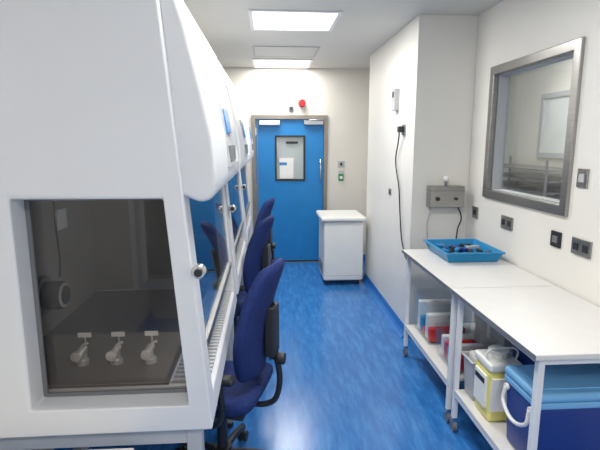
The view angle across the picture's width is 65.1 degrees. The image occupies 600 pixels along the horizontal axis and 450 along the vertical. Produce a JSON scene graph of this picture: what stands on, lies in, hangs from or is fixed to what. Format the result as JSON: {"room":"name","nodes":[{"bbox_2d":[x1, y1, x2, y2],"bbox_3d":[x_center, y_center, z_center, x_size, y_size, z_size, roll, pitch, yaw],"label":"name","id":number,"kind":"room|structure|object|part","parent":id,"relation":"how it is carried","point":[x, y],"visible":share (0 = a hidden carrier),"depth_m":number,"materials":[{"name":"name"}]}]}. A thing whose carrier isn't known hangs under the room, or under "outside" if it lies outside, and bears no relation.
{"room":"laboratory","nodes":[
{"label":"laboratory","id":0,"kind":"room"},
{"bbox_2d":[26,448,53,449],"bbox_3d":[-1.338,-0.082,2.447,0.100,2.620,8.020,-1,10,-4],"label":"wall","id":1,"kind":"structure","parent":0,"point":[50,448],"depth_m":2.30,"materials":[{"name":"paint"}]},
{"bbox_2d":[54,448,72,449],"bbox_3d":[-1.263,1.163,2.670,0.050,0.090,7.820,-1,10,-4],"label":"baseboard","id":2,"kind":"structure","parent":1,"relation":"attached to","point":[54,448],"depth_m":2.51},
{"bbox_2d":[203,67,369,254],"bbox_3d":[-0.181,-0.778,6.435,2.760,2.620,0.100,-1,10,-4],"label":"wall","id":3,"kind":"structure","parent":0,"point":[341,94],"depth_m":6.27,"materials":[{"name":"paint"}]},
{"bbox_2d":[255,119,322,259],"bbox_3d":[-0.140,-0.455,6.483,0.912,1.955,0.051,-1,10,-4],"label":"leaf","id":4,"kind":"object","parent":3,"relation":"attached to","point":[295,228],"depth_m":6.47,"materials":[{"name":"blue laminate"}]},
{"bbox_3d":[-0.574,-0.445,6.432,0.012,1.945,0.006,-1,10,-4],"label":"meeting edge","id":5,"kind":"part","parent":4,"relation":"part of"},
{"bbox_2d":[259,121,279,125],"bbox_3d":[-0.406,-1.356,6.257,0.280,0.060,0.060,-1,10,-4],"label":"door closer","id":6,"kind":"object","parent":4,"relation":"attached to","point":[264,123],"depth_m":6.23,"materials":[{"name":"silver metal"}]},
{"bbox_2d":[284,260,318,261],"bbox_3d":[-0.138,0.506,6.627,0.912,0.016,0.008,-1,10,-4],"label":"seal","id":7,"kind":"object","parent":4,"relation":"attached to","point":[284,260],"visible":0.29,"depth_m":6.63,"materials":[{"name":"plastic"}]},
{"bbox_2d":[304,120,323,124],"bbox_3d":[0.183,-1.370,6.295,0.260,0.055,0.060,-1,10,-4],"label":"door closer","id":8,"kind":"object","parent":4,"relation":"attached to","point":[306,122],"depth_m":6.27,"materials":[{"name":"silver metal"}]},
{"bbox_2d":[251,115,327,261],"bbox_3d":[-0.140,-0.479,6.480,1.020,2.015,0.120,-1,10,-4],"label":"frame","id":9,"kind":"object","parent":3,"relation":"attached to","point":[253,117],"visible":0.66,"depth_m":6.34,"materials":[{"name":"metal"}]},
{"bbox_2d":[275,119,324,182],"bbox_3d":[-0.004,-0.999,6.371,0.680,0.855,0.153,1,10,8],"label":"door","id":10,"kind":"structure","parent":3,"relation":"in","point":[276,136],"depth_m":6.38,"materials":[{"name":"metal"}]},
{"bbox_2d":[277,142,278,157],"bbox_3d":[-0.294,-1.015,6.367,0.030,0.210,0.004,-1,10,-4],"label":"bar","id":11,"kind":"object","parent":10,"relation":"attached to","point":[277,142],"visible":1,"depth_m":6.37,"materials":[{"name":"grey plastic"}]},
{"bbox_2d":[279,158,292,178],"bbox_3d":[-0.184,-0.775,6.417,0.190,0.280,0.004,-1,10,-4],"label":"notice","id":12,"kind":"object","parent":10,"relation":"attached to","point":[286,171],"visible":1,"depth_m":6.42,"materials":[{"name":"white paper"}]},
{"bbox_2d":[277,137,302,178],"bbox_3d":[-0.137,-0.913,6.426,0.370,0.570,0.004,-1,10,-4],"label":"film","id":13,"kind":"object","parent":10,"relation":"attached to","point":[295,151],"visible":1,"depth_m":6.42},
{"bbox_2d":[286,141,297,143],"bbox_3d":[-0.110,-1.115,6.362,0.160,0.030,0.004,-1,10,-4],"label":"notice","id":14,"kind":"object","parent":10,"relation":"attached to","point":[287,142],"visible":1,"depth_m":6.36,"materials":[{"name":"plastic"}]},
{"bbox_2d":[298,99,305,106],"bbox_3d":[0.025,-1.611,6.206,0.108,0.108,0.092,-1,10,-4],"label":"fire alarm","id":15,"kind":"object","parent":3,"relation":"attached to","point":[301,102],"visible":1,"depth_m":6.16,"materials":[{"name":"red plastic"}]},
{"bbox_2d":[338,170,343,180],"bbox_3d":[0.562,-0.677,6.436,0.070,0.140,0.033,-1,10,-4],"label":"button","id":16,"kind":"object","parent":3,"relation":"attached to","point":[340,172],"visible":1,"depth_m":6.43,"materials":[{"name":"green plastic"}]},
{"bbox_3d":[0.562,-0.653,6.447,0.070,0.090,0.020,-1,10,-4],"label":"plate","id":17,"kind":"part","parent":16,"relation":"part of","materials":[{"name":"green plastic"}]},
{"bbox_2d":[338,161,343,166],"bbox_3d":[0.562,-0.831,6.417,0.090,0.090,0.018,-1,10,-4],"label":"light switch","id":18,"kind":"object","parent":3,"relation":"attached to","point":[340,163],"visible":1,"depth_m":6.41,"materials":[{"name":"grey plastic"}]},
{"bbox_2d":[87,261,492,449],"bbox_3d":[0.089,1.221,2.773,2.960,0.060,8.020,-1,10,-4],"label":"floor","id":19,"kind":"structure","parent":0,"point":[349,383],"depth_m":3.22,"materials":[{"name":"blue plastic"}]},
{"bbox_2d":[94,448,133,449],"bbox_3d":[-0.818,1.101,1.173,0.660,0.727,0.640,-1,10,-4],"label":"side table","id":20,"kind":"object","parent":19,"relation":"on","point":[117,448],"visible":1,"depth_m":1.44,"materials":[{"name":"laminate"}]},
{"bbox_2d":[0,0,239,449],"bbox_3d":[-0.699,0.237,2.010,0.849,2.139,1.276,-1,10,-4],"label":"fume hood","id":21,"kind":"object","parent":19,"relation":"on","point":[106,106],"visible":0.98,"depth_m":1.42,"materials":[{"name":"white metal"}]},
{"bbox_2d":[55,208,67,230],"bbox_3d":[-1.068,-0.027,2.104,0.012,0.090,0.090,-1,10,-4],"label":"socket","id":22,"kind":"object","parent":21,"relation":"attached to","point":[61,216],"depth_m":2.09,"materials":[{"name":"white plastic"}]},
{"bbox_2d":[70,332,91,366],"bbox_3d":[-0.780,0.454,1.680,0.056,0.107,0.094,-1,10,-4],"label":"tap","id":23,"kind":"object","parent":21,"relation":"on","point":[79,358],"depth_m":1.68,"materials":[{"name":"metal"}]},
{"bbox_3d":[-0.672,0.691,1.539,0.610,0.050,0.040,-1,10,-4],"label":"stand rail","id":24,"kind":"part","parent":21,"relation":"part of","materials":[{"name":"grey plastic"}]},
{"bbox_2d":[105,332,124,365],"bbox_3d":[-0.660,0.452,1.688,0.056,0.107,0.094,-1,10,-4],"label":"tap","id":25,"kind":"object","parent":21,"relation":"on","point":[114,357],"depth_m":1.69,"materials":[{"name":"metal"}]},
{"bbox_2d":[48,290,235,410],"bbox_3d":[-0.698,0.502,2.074,0.754,0.102,1.040,-1,10,-4],"label":"tray","id":26,"kind":"object","parent":21,"relation":"on","point":[131,312],"depth_m":1.89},
{"bbox_2d":[140,331,157,364],"bbox_3d":[-0.541,0.451,1.696,0.056,0.107,0.094,-1,10,-4],"label":"tap","id":27,"kind":"object","parent":21,"relation":"on","point":[148,357],"depth_m":1.70,"materials":[{"name":"metal"}]},
{"bbox_3d":[-0.761,-0.231,2.522,0.804,1.392,0.100,-1,10,-4],"label":"panel","id":28,"kind":"part","parent":21,"relation":"part of","materials":[{"name":"white metal"}]},
{"bbox_3d":[-0.347,0.998,1.615,0.050,0.718,0.050,-1,10,-4],"label":"stand leg","id":29,"kind":"part","parent":21,"relation":"part of","materials":[{"name":"grey plastic"}]},
{"bbox_3d":[-0.300,0.137,1.395,0.044,0.044,0.030,-1,10,-4],"label":"latch knob","id":30,"kind":"part","parent":21,"relation":"part of","materials":[{"name":"silver metal"}]},
{"bbox_3d":[-0.351,0.301,2.063,0.026,0.027,1.030,-1,10,-4],"label":"sash rail","id":31,"kind":"part","parent":21,"relation":"part of","materials":[{"name":"silver metal"}]},
{"bbox_3d":[-0.373,0.054,2.018,0.048,0.500,1.020,-1,10,-4],"label":"sash glass","id":32,"kind":"part","parent":21,"relation":"part of","materials":[{"name":"clear glass"}]},
{"bbox_3d":[-0.301,-0.372,1.959,0.044,0.240,0.340,-1,10,-4],"label":"control panel","id":33,"kind":"part","parent":21,"relation":"part of","materials":[{"name":"grey plastic"}]},
{"bbox_3d":[-0.423,0.806,2.716,0.050,0.718,0.050,-1,10,-4],"label":"stand leg","id":34,"kind":"part","parent":21,"relation":"part of","materials":[{"name":"white metal"}]},
{"bbox_2d":[134,61,248,359],"bbox_3d":[-0.791,0.004,3.346,0.849,2.139,1.276,-1,10,-4],"label":"fume hood","id":35,"kind":"object","parent":19,"relation":"on","point":[152,243],"visible":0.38,"depth_m":3.07,"materials":[{"name":"white metal"}]},
{"bbox_3d":[-0.776,-0.269,2.738,0.804,1.392,0.100,-1,10,-4],"label":"panel","id":36,"kind":"part","parent":35,"relation":"part of","materials":[{"name":"white metal"}]},
{"bbox_2d":[151,241,245,287],"bbox_3d":[-0.790,0.269,3.411,0.754,0.102,1.040,-1,10,-4],"label":"tray","id":37,"kind":"object","parent":35,"relation":"on","point":[161,267],"depth_m":3.28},
{"bbox_3d":[-0.440,0.765,2.952,0.050,0.718,0.050,-1,10,-4],"label":"stand leg","id":38,"kind":"part","parent":35,"relation":"part of","materials":[{"name":"white metal"}]},
{"bbox_3d":[-0.392,-0.096,2.732,0.044,0.044,0.030,-1,10,-4],"label":"latch knob","id":39,"kind":"part","parent":35,"relation":"part of","materials":[{"name":"silver metal"}]},
{"bbox_3d":[-0.465,-0.179,3.355,0.048,0.500,1.020,-1,10,-4],"label":"sash glass","id":40,"kind":"part","parent":35,"relation":"part of","materials":[{"name":"clear glass"}]},
{"bbox_3d":[-0.444,0.068,3.400,0.026,0.027,1.030,-1,10,-4],"label":"sash rail","id":41,"kind":"part","parent":35,"relation":"part of","materials":[{"name":"silver metal"}]},
{"bbox_3d":[-0.854,-0.464,3.858,0.804,1.392,0.100,-1,10,-4],"label":"panel","id":42,"kind":"part","parent":35,"relation":"part of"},
{"bbox_3d":[-0.394,-0.606,3.296,0.044,0.240,0.340,-1,10,-4],"label":"control panel","id":43,"kind":"part","parent":35,"relation":"part of","materials":[{"name":"grey plastic"}]},
{"bbox_2d":[189,89,253,284],"bbox_3d":[-0.884,-0.229,4.683,0.849,2.139,1.276,-1,10,-4],"label":"tall cabinet","id":44,"kind":"object","parent":19,"relation":"on","point":[201,224],"visible":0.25,"depth_m":4.60,"materials":[{"name":"white metal"}]},
{"bbox_3d":[-0.869,-0.502,4.075,0.804,1.392,0.100,-1,10,-4],"label":"panel","id":45,"kind":"part","parent":44,"relation":"part of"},
{"bbox_2d":[193,216,251,240],"bbox_3d":[-0.882,0.035,4.748,0.754,0.102,1.040,-1,10,-4],"label":"tray","id":46,"kind":"object","parent":44,"relation":"on","point":[201,224],"depth_m":4.61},
{"bbox_3d":[-0.946,-0.698,5.195,0.804,1.392,0.100,-1,10,-4],"label":"panel","id":47,"kind":"part","parent":44,"relation":"part of","materials":[{"name":"white metal"}]},
{"bbox_3d":[-0.558,-0.413,4.692,0.048,0.500,1.020,-1,10,-4],"label":"sash glass","id":48,"kind":"part","parent":44,"relation":"part of","materials":[{"name":"clear glass"}]},
{"bbox_2d":[175,258,285,449],"bbox_3d":[-0.375,0.699,2.284,0.630,1.133,0.609,2,10,12],"label":"chair","id":49,"kind":"object","parent":19,"relation":"on","point":[245,378],"visible":0.82,"depth_m":2.10,"materials":[{"name":"blue fabric"}]},
{"bbox_3d":[-0.523,1.141,2.434,0.266,0.079,0.036,6,11,30],"label":"arm","id":50,"kind":"part","parent":49,"relation":"part of","materials":[{"name":"plastic"}]},
{"bbox_3d":[-0.377,0.772,2.069,0.064,0.233,0.189,-4,11,-20],"label":"arm post","id":51,"kind":"part","parent":49,"relation":"part of","materials":[{"name":"plastic"}]},
{"bbox_3d":[-0.349,1.128,2.507,0.036,0.079,0.266,2,10,13],"label":"arm","id":52,"kind":"part","parent":49,"relation":"part of","materials":[{"name":"plastic"}]},
{"bbox_3d":[-0.393,0.786,2.290,0.478,0.147,0.463,2,10,12],"label":"seat","id":53,"kind":"part","parent":49,"relation":"part of","materials":[{"name":"blue fabric"}]},
{"bbox_3d":[-0.224,1.153,2.366,0.266,0.079,0.036,-1,10,-5],"label":"arm","id":54,"kind":"part","parent":49,"relation":"part of","materials":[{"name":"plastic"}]},
{"bbox_3d":[-0.164,0.421,2.176,0.214,0.575,0.443,2,10,12],"label":"backrest","id":55,"kind":"part","parent":49,"relation":"part of","materials":[{"name":"blue fabric"}]},
{"bbox_3d":[-0.087,0.622,2.194,0.035,0.056,0.056,2,10,12],"label":"adjust knob","id":56,"kind":"part","parent":49,"relation":"part of","materials":[{"name":"plastic"}]},
{"bbox_2d":[234,215,273,358],"bbox_3d":[-0.492,0.480,3.540,0.630,1.133,0.609,2,10,10],"label":"chair","id":57,"kind":"object","parent":19,"relation":"on","point":[257,258],"visible":0.3,"depth_m":3.31,"materials":[{"name":"blue fabric"}]},
{"bbox_3d":[-0.486,0.553,3.325,0.064,0.233,0.189,-4,11,-22],"label":"arm post","id":58,"kind":"part","parent":57,"relation":"part of","materials":[{"name":"plastic"}]},
{"bbox_3d":[-0.510,0.567,3.545,0.478,0.147,0.462,2,10,10],"label":"seat","id":59,"kind":"part","parent":57,"relation":"part of","materials":[{"name":"blue fabric"}]},
{"bbox_3d":[-0.279,0.200,3.440,0.214,0.575,0.443,2,10,10],"label":"backrest","id":60,"kind":"part","parent":57,"relation":"part of","materials":[{"name":"blue fabric"}]},
{"bbox_2d":[254,197,275,260],"bbox_3d":[-0.550,0.286,4.653,0.630,1.133,0.609,1,10,6],"label":"chair","id":61,"kind":"object","parent":19,"relation":"on","point":[265,211],"visible":0.12,"depth_m":4.44,"materials":[{"name":"blue fabric"}]},
{"bbox_3d":[-0.334,0.003,4.567,0.214,0.575,0.443,1,10,6],"label":"backrest","id":62,"kind":"part","parent":61,"relation":"part of","materials":[{"name":"blue fabric"}]},
{"bbox_2d":[316,210,365,283],"bbox_3d":[0.481,0.263,5.721,0.520,0.815,0.630,-1,10,-4],"label":"cabinet","id":63,"kind":"object","parent":19,"relation":"on","point":[341,232],"visible":1,"depth_m":5.46,"materials":[{"name":"grey plastic"}]},
{"bbox_2d":[402,249,554,421],"bbox_3d":[1.117,0.683,3.206,0.617,0.849,0.965,-1,10,-4],"label":"bench","id":64,"kind":"object","parent":19,"relation":"on","point":[500,273],"visible":0.53,"depth_m":2.97,"materials":[{"name":"laminate"}]},
{"bbox_3d":[0.826,0.582,3.618,0.028,0.740,0.028,-1,10,-4],"label":"leg","id":65,"kind":"part","parent":64,"relation":"part of","materials":[{"name":"white metal"}]},
{"bbox_3d":[0.856,0.872,3.221,0.026,0.025,0.865,-1,10,-4],"label":"shelf rail","id":66,"kind":"part","parent":64,"relation":"part of","materials":[{"name":"white metal"}]},
{"bbox_3d":[0.856,0.308,3.122,0.026,0.029,0.865,-1,10,-4],"label":"rail","id":67,"kind":"part","parent":64,"relation":"part of","materials":[{"name":"white metal"}]},
{"bbox_2d":[405,323,474,381],"bbox_3d":[1.126,0.847,3.235,0.572,0.018,0.855,-1,10,-4],"label":"shelf","id":68,"kind":"object","parent":64,"relation":"attached to","point":[431,350],"depth_m":3.22,"materials":[{"name":"laminate"}]},
{"bbox_2d":[417,299,464,341],"bbox_3d":[1.022,0.655,3.400,0.336,0.300,0.376,-1,10,-4],"label":"storage box","id":69,"kind":"object","parent":64,"relation":"on","point":[434,315],"visible":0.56,"depth_m":3.33,"materials":[{"name":"clear plastic"}]},
{"bbox_3d":[0.886,0.733,2.748,0.028,0.740,0.028,-1,10,-4],"label":"leg","id":70,"kind":"part","parent":64,"relation":"part of","materials":[{"name":"white metal"}]},
{"bbox_2d":[441,333,483,370],"bbox_3d":[1.037,0.775,2.975,0.286,0.210,0.336,-1,10,-4],"label":"storage box","id":71,"kind":"object","parent":64,"relation":"on","point":[468,342],"visible":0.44,"depth_m":3.00,"materials":[{"name":"clear plastic"}]},
{"bbox_2d":[423,239,505,261],"bbox_3d":[1.163,0.182,3.384,0.414,0.073,0.474,-1,10,-4],"label":"plastic tray","id":72,"kind":"object","parent":64,"relation":"on","point":[450,250],"visible":1,"depth_m":3.33,"materials":[{"name":"blue plastic"}]},
{"bbox_3d":[1.365,0.575,3.654,0.028,0.740,0.028,-1,10,-4],"label":"leg","id":73,"kind":"part","parent":64,"relation":"part of","materials":[{"name":"white metal"}]},
{"bbox_2d":[403,249,554,291],"bbox_3d":[1.118,0.278,3.135,0.615,0.025,0.965,-1,10,-4],"label":"countertop","id":74,"kind":"structure","parent":64,"relation":"on","point":[500,273],"depth_m":2.92,"materials":[{"name":"laminate"}]},
{"bbox_2d":[450,286,599,449],"bbox_3d":[1.179,0.841,2.307,0.617,0.849,0.845,-1,10,-4],"label":"bench","id":75,"kind":"object","parent":19,"relation":"on","point":[551,325],"visible":0.67,"depth_m":2.20,"materials":[{"name":"laminate"}]},
{"bbox_3d":[0.893,0.749,2.660,0.028,0.740,0.028,-1,10,-4],"label":"leg","id":76,"kind":"part","parent":75,"relation":"part of","materials":[{"name":"white metal"}]},
{"bbox_3d":[0.919,1.029,2.321,0.026,0.025,0.745,-1,10,-4],"label":"shelf rail","id":77,"kind":"part","parent":75,"relation":"part of","materials":[{"name":"white metal"}]},
{"bbox_2d":[454,389,515,449],"bbox_3d":[1.188,1.004,2.336,0.572,0.018,0.735,-1,10,-4],"label":"shelf","id":78,"kind":"object","parent":75,"relation":"attached to","point":[494,432],"depth_m":2.34,"materials":[{"name":"laminate"}]},
{"bbox_2d":[461,350,511,399],"bbox_3d":[1.048,0.821,2.594,0.284,0.250,0.149,-1,10,-4],"label":"waste bin","id":79,"kind":"object","parent":75,"relation":"on","point":[469,357],"visible":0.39,"depth_m":2.58,"materials":[{"name":"grey plastic"}]},
{"bbox_3d":[0.919,0.465,2.223,0.026,0.029,0.745,-1,10,-4],"label":"rail","id":80,"kind":"part","parent":75,"relation":"part of","materials":[{"name":"white metal"}]},
{"bbox_2d":[473,345,522,420],"bbox_3d":[1.003,0.788,2.402,0.176,0.382,0.195,-1,10,-4],"label":"sharps container","id":81,"kind":"object","parent":75,"relation":"on","point":[489,377],"visible":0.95,"depth_m":2.34,"materials":[{"name":"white plastic"}]},
{"bbox_3d":[1.005,0.687,2.387,0.170,0.045,0.190,-1,10,-4],"label":"lid","id":82,"kind":"part","parent":81,"relation":"part of","materials":[{"name":"white plastic"}]},
{"bbox_3d":[1.008,0.642,2.339,0.168,0.072,0.010,-1,10,-4],"label":"handle","id":83,"kind":"part","parent":81,"relation":"part of","materials":[{"name":"white plastic"}]},
{"bbox_2d":[512,344,534,364],"bbox_3d":[1.283,0.742,2.365,0.356,0.486,0.276,-1,10,-4],"label":"box","id":84,"kind":"object","parent":75,"relation":"on","point":[523,358],"visible":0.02,"depth_m":2.35,"materials":[{"name":"blue plastic"}]},
{"bbox_2d":[452,286,599,360],"bbox_3d":[1.181,0.435,2.236,0.615,0.025,0.845,-1,10,-4],"label":"countertop","id":85,"kind":"structure","parent":75,"relation":"on","point":[553,323],"depth_m":2.19,"materials":[{"name":"laminate"}]},
{"bbox_3d":[0.945,0.880,1.908,0.028,0.740,0.028,-1,10,-4],"label":"leg","id":86,"kind":"part","parent":75,"relation":"part of","materials":[{"name":"white metal"}]},
{"bbox_2d":[501,363,599,449],"bbox_3d":[1.184,0.846,2.091,0.514,0.376,0.276,-1,10,-4],"label":"box","id":87,"kind":"object","parent":75,"relation":"on","point":[570,405],"visible":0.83,"depth_m":1.98,"materials":[{"name":"blue plastic"}]},
{"bbox_3d":[0.944,0.813,2.069,0.033,0.114,0.221,-1,10,-4],"label":"handle","id":88,"kind":"part","parent":87,"relation":"part of","materials":[{"name":"white plastic"}]},
{"bbox_3d":[1.198,0.687,2.065,0.486,0.042,0.276,-1,10,-4],"label":"lid","id":89,"kind":"part","parent":87,"relation":"part of","materials":[{"name":"blue plastic"}]},
{"bbox_3d":[1.214,0.528,1.865,0.520,0.029,0.026,-1,10,-4],"label":"rail","id":90,"kind":"part","parent":75,"relation":"part of","materials":[{"name":"white metal"}]},
{"bbox_2d":[183,0,503,68],"bbox_3d":[0.089,-1.419,2.312,2.960,0.060,8.020,-1,10,-4],"label":"ceiling","id":91,"kind":"structure","parent":0,"point":[363,26],"depth_m":3.91,"materials":[{"name":"paint"}]},
{"bbox_2d":[252,59,312,67],"bbox_3d":[-0.223,-1.991,5.803,0.720,0.011,0.620,-1,10,-4],"label":"ceiling light","id":92,"kind":"object","parent":91,"relation":"in","point":[257,63],"depth_m":5.78,"materials":[{"name":"white plastic"}]},
{"bbox_2d":[252,46,319,57],"bbox_3d":[-0.157,-1.864,5.067,0.690,0.007,0.580,-1,10,-4],"label":"ceiling hatch","id":93,"kind":"object","parent":91,"relation":"in","point":[260,51],"depth_m":5.03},
{"bbox_2d":[248,9,342,31],"bbox_3d":[-0.053,-1.638,3.780,0.700,0.011,0.620,-1,10,-4],"label":"ceiling light","id":94,"kind":"object","parent":91,"relation":"in","point":[260,19],"depth_m":3.73,"materials":[{"name":"white plastic"}]},
{"bbox_2d":[391,88,399,110],"bbox_3d":[0.852,-1.120,4.208,0.049,0.190,0.100,-1,10,-4],"label":"bracket","id":95,"kind":"object","parent":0,"point":[395,92],"depth_m":4.17,"materials":[{"name":"white plastic"}]},
{"bbox_2d":[365,14,478,323],"bbox_3d":[1.087,-0.475,4.698,0.470,2.620,1.750,-1,10,-4],"label":"wall","id":96,"kind":"structure","parent":0,"point":[431,60],"depth_m":3.89,"materials":[{"name":"white paint"}]},
{"bbox_2d":[361,272,403,337],"bbox_3d":[0.828,0.774,4.898,0.050,0.090,1.750,-1,10,-4],"label":"baseboard","id":97,"kind":"structure","parent":96,"relation":"attached to","point":[395,321],"depth_m":4.68,"materials":[{"name":"blue plastic"}]},
{"bbox_2d":[395,124,406,259],"bbox_3d":[0.873,-0.285,3.960,0.060,1.111,0.649,-1,10,-4],"label":"power cord","id":98,"kind":"object","parent":96,"relation":"attached to","point":[402,128],"visible":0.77,"depth_m":4.08,"materials":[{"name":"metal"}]},
{"bbox_3d":[0.887,-0.813,4.020,0.012,0.090,0.090,-1,10,-4],"label":"plate","id":99,"kind":"part","parent":98,"relation":"part of","materials":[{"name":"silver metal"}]},
{"bbox_2d":[426,176,464,238],"bbox_3d":[1.181,-0.134,3.770,0.288,0.510,0.204,-1,10,-4],"label":"control box","id":100,"kind":"object","parent":96,"relation":"attached to","point":[445,195],"visible":0.99,"depth_m":3.76,"materials":[{"name":"silver metal"}]},
{"bbox_2d":[443,176,448,185],"bbox_3d":[1.175,-0.350,3.785,0.048,0.089,0.048,-1,10,-4],"label":"lamp","id":101,"kind":"object","parent":100,"relation":"on","point":[445,178],"depth_m":3.77,"materials":[{"name":"grey plastic"}]},
{"bbox_2d":[474,314,512,351],"bbox_3d":[1.316,0.723,3.066,0.184,0.283,0.400,-1,10,-4],"label":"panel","id":102,"kind":"object","parent":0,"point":[485,334],"visible":0.16,"depth_m":3.07,"materials":[{"name":"grey plastic"}]},
{"bbox_2d":[463,0,599,322],"bbox_3d":[1.515,-0.115,2.639,0.100,2.620,8.020,-1,10,-4],"label":"wall","id":103,"kind":"structure","parent":0,"point":[509,30],"depth_m":2.80,"materials":[{"name":"paint"}]},
{"bbox_2d":[472,206,478,218],"bbox_3d":[1.385,-0.101,3.721,0.016,0.090,0.090,-1,10,-4],"label":"wall socket","id":104,"kind":"object","parent":103,"relation":"attached to","point":[474,208],"visible":1,"depth_m":3.70,"materials":[{"name":"silver metal"}]},
{"bbox_2d":[500,215,513,230],"bbox_3d":[1.419,-0.015,3.229,0.016,0.090,0.150,-1,10,-4],"label":"wall socket","id":105,"kind":"object","parent":103,"relation":"attached to","point":[506,222],"visible":1,"depth_m":3.21,"materials":[{"name":"silver metal"}]},
{"bbox_2d":[491,53,573,202],"bbox_3d":[1.496,-0.594,2.996,0.080,0.878,0.948,-1,10,-4],"label":"reveal","id":106,"kind":"object","parent":103,"relation":"attached to","point":[504,79],"visible":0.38,"depth_m":3.40,"materials":[{"name":"grey plastic"}]},
{"bbox_2d":[482,37,585,216],"bbox_3d":[1.435,-0.593,2.992,0.042,0.940,1.010,-1,10,-4],"label":"surround","id":107,"kind":"object","parent":103,"relation":"attached to","point":[576,46],"visible":0.96,"depth_m":2.70,"materials":[{"name":"silver metal"}]},
{"bbox_2d":[550,230,561,247],"bbox_3d":[1.457,0.081,2.679,0.016,0.090,0.090,-1,10,-4],"label":"wall socket","id":108,"kind":"object","parent":103,"relation":"attached to","point":[556,237],"visible":1,"depth_m":2.67,"materials":[{"name":"plastic"}]},
{"bbox_2d":[571,236,592,258],"bbox_3d":[1.472,0.118,2.463,0.016,0.090,0.150,-1,10,-4],"label":"wall socket","id":109,"kind":"object","parent":103,"relation":"attached to","point":[581,247],"visible":1,"depth_m":2.45,"materials":[{"name":"silver metal"}]},
{"bbox_2d":[576,168,589,187],"bbox_3d":[1.469,-0.244,2.445,0.016,0.100,0.080,-1,10,-4],"label":"light switch","id":110,"kind":"object","parent":103,"relation":"attached to","point":[582,173],"visible":1,"depth_m":2.43,"materials":[{"name":"silver metal"}]},
{"bbox_2d":[502,58,572,197],"bbox_3d":[2.672,-0.777,3.814,0.060,1.720,4.600,-1,10,-4],"label":"wall","id":111,"kind":"structure","parent":0,"point":[526,90],"depth_m":5.19,"materials":[{"name":"paint"}]},
{"bbox_2d":[536,90,569,158],"bbox_3d":[2.579,-0.961,4.488,0.030,0.650,1.000,-1,10,-4],"label":"frame","id":112,"kind":"object","parent":111,"relation":"attached to","point":[544,97],"visible":0.57,"depth_m":4.89,"materials":[{"name":"grey plastic"}]},
{"bbox_2d":[541,95,569,152],"bbox_3d":[2.587,-0.961,4.488,0.011,0.550,0.900,-1,10,-4],"label":"pane","id":113,"kind":"object","parent":112,"relation":"in","point":[556,109],"visible":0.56,"depth_m":4.72,"materials":[{"name":"white glass"}]},
{"bbox_3d":[2.063,0.107,3.926,1.160,0.060,4.600,-1,10,-4],"label":"floor","id":114,"kind":"structure","parent":0,"visible":0},
{"bbox_2d":[502,156,562,199],"bbox_3d":[2.328,-0.394,4.875,0.412,0.600,1.400,-1,10,-4],"label":"equipment rack","id":115,"kind":"object","parent":114,"relation":"on","point":[545,189],"visible":0.31,"depth_m":4.64,"materials":[{"name":"silver metal"}]},
{"bbox_3d":[2.467,-0.513,5.555,0.024,0.600,0.024,-1,10,-4],"label":"post","id":116,"kind":"part","parent":115,"relation":"part of","materials":[{"name":"silver metal"}]},
{"bbox_2d":[502,180,560,193],"bbox_3d":[2.329,-0.400,4.873,0.410,0.012,1.400,-1,10,-4],"label":"shelf","id":117,"kind":"object","parent":115,"relation":"attached to","point":[534,188],"depth_m":4.69,"materials":[{"name":"silver metal"}]},
{"bbox_2d":[503,172,561,182],"bbox_3d":[2.329,-0.498,4.856,0.410,0.012,1.400,-1,10,-4],"label":"shelf","id":118,"kind":"object","parent":115,"relation":"attached to","point":[536,178],"depth_m":4.67,"materials":[{"name":"silver metal"}]},
{"bbox_2d":[504,163,562,171],"bbox_3d":[2.329,-0.597,4.839,0.410,0.012,1.400,-1,10,-4],"label":"shelf","id":119,"kind":"object","parent":115,"relation":"attached to","point":[507,165],"depth_m":4.63,"materials":[{"name":"silver metal"}]},
{"bbox_2d":[507,189,559,199],"bbox_3d":[2.329,-0.301,4.891,0.410,0.012,1.400,-1,10,-4],"label":"shelf","id":120,"kind":"object","parent":115,"relation":"attached to","point":[507,189],"depth_m":4.98,"materials":[{"name":"silver metal"}]},
{"bbox_3d":[2.181,-0.275,4.193,0.024,0.600,0.024,-1,10,-4],"label":"post","id":121,"kind":"part","parent":115,"relation":"part of","materials":[{"name":"silver metal"}]}
]}

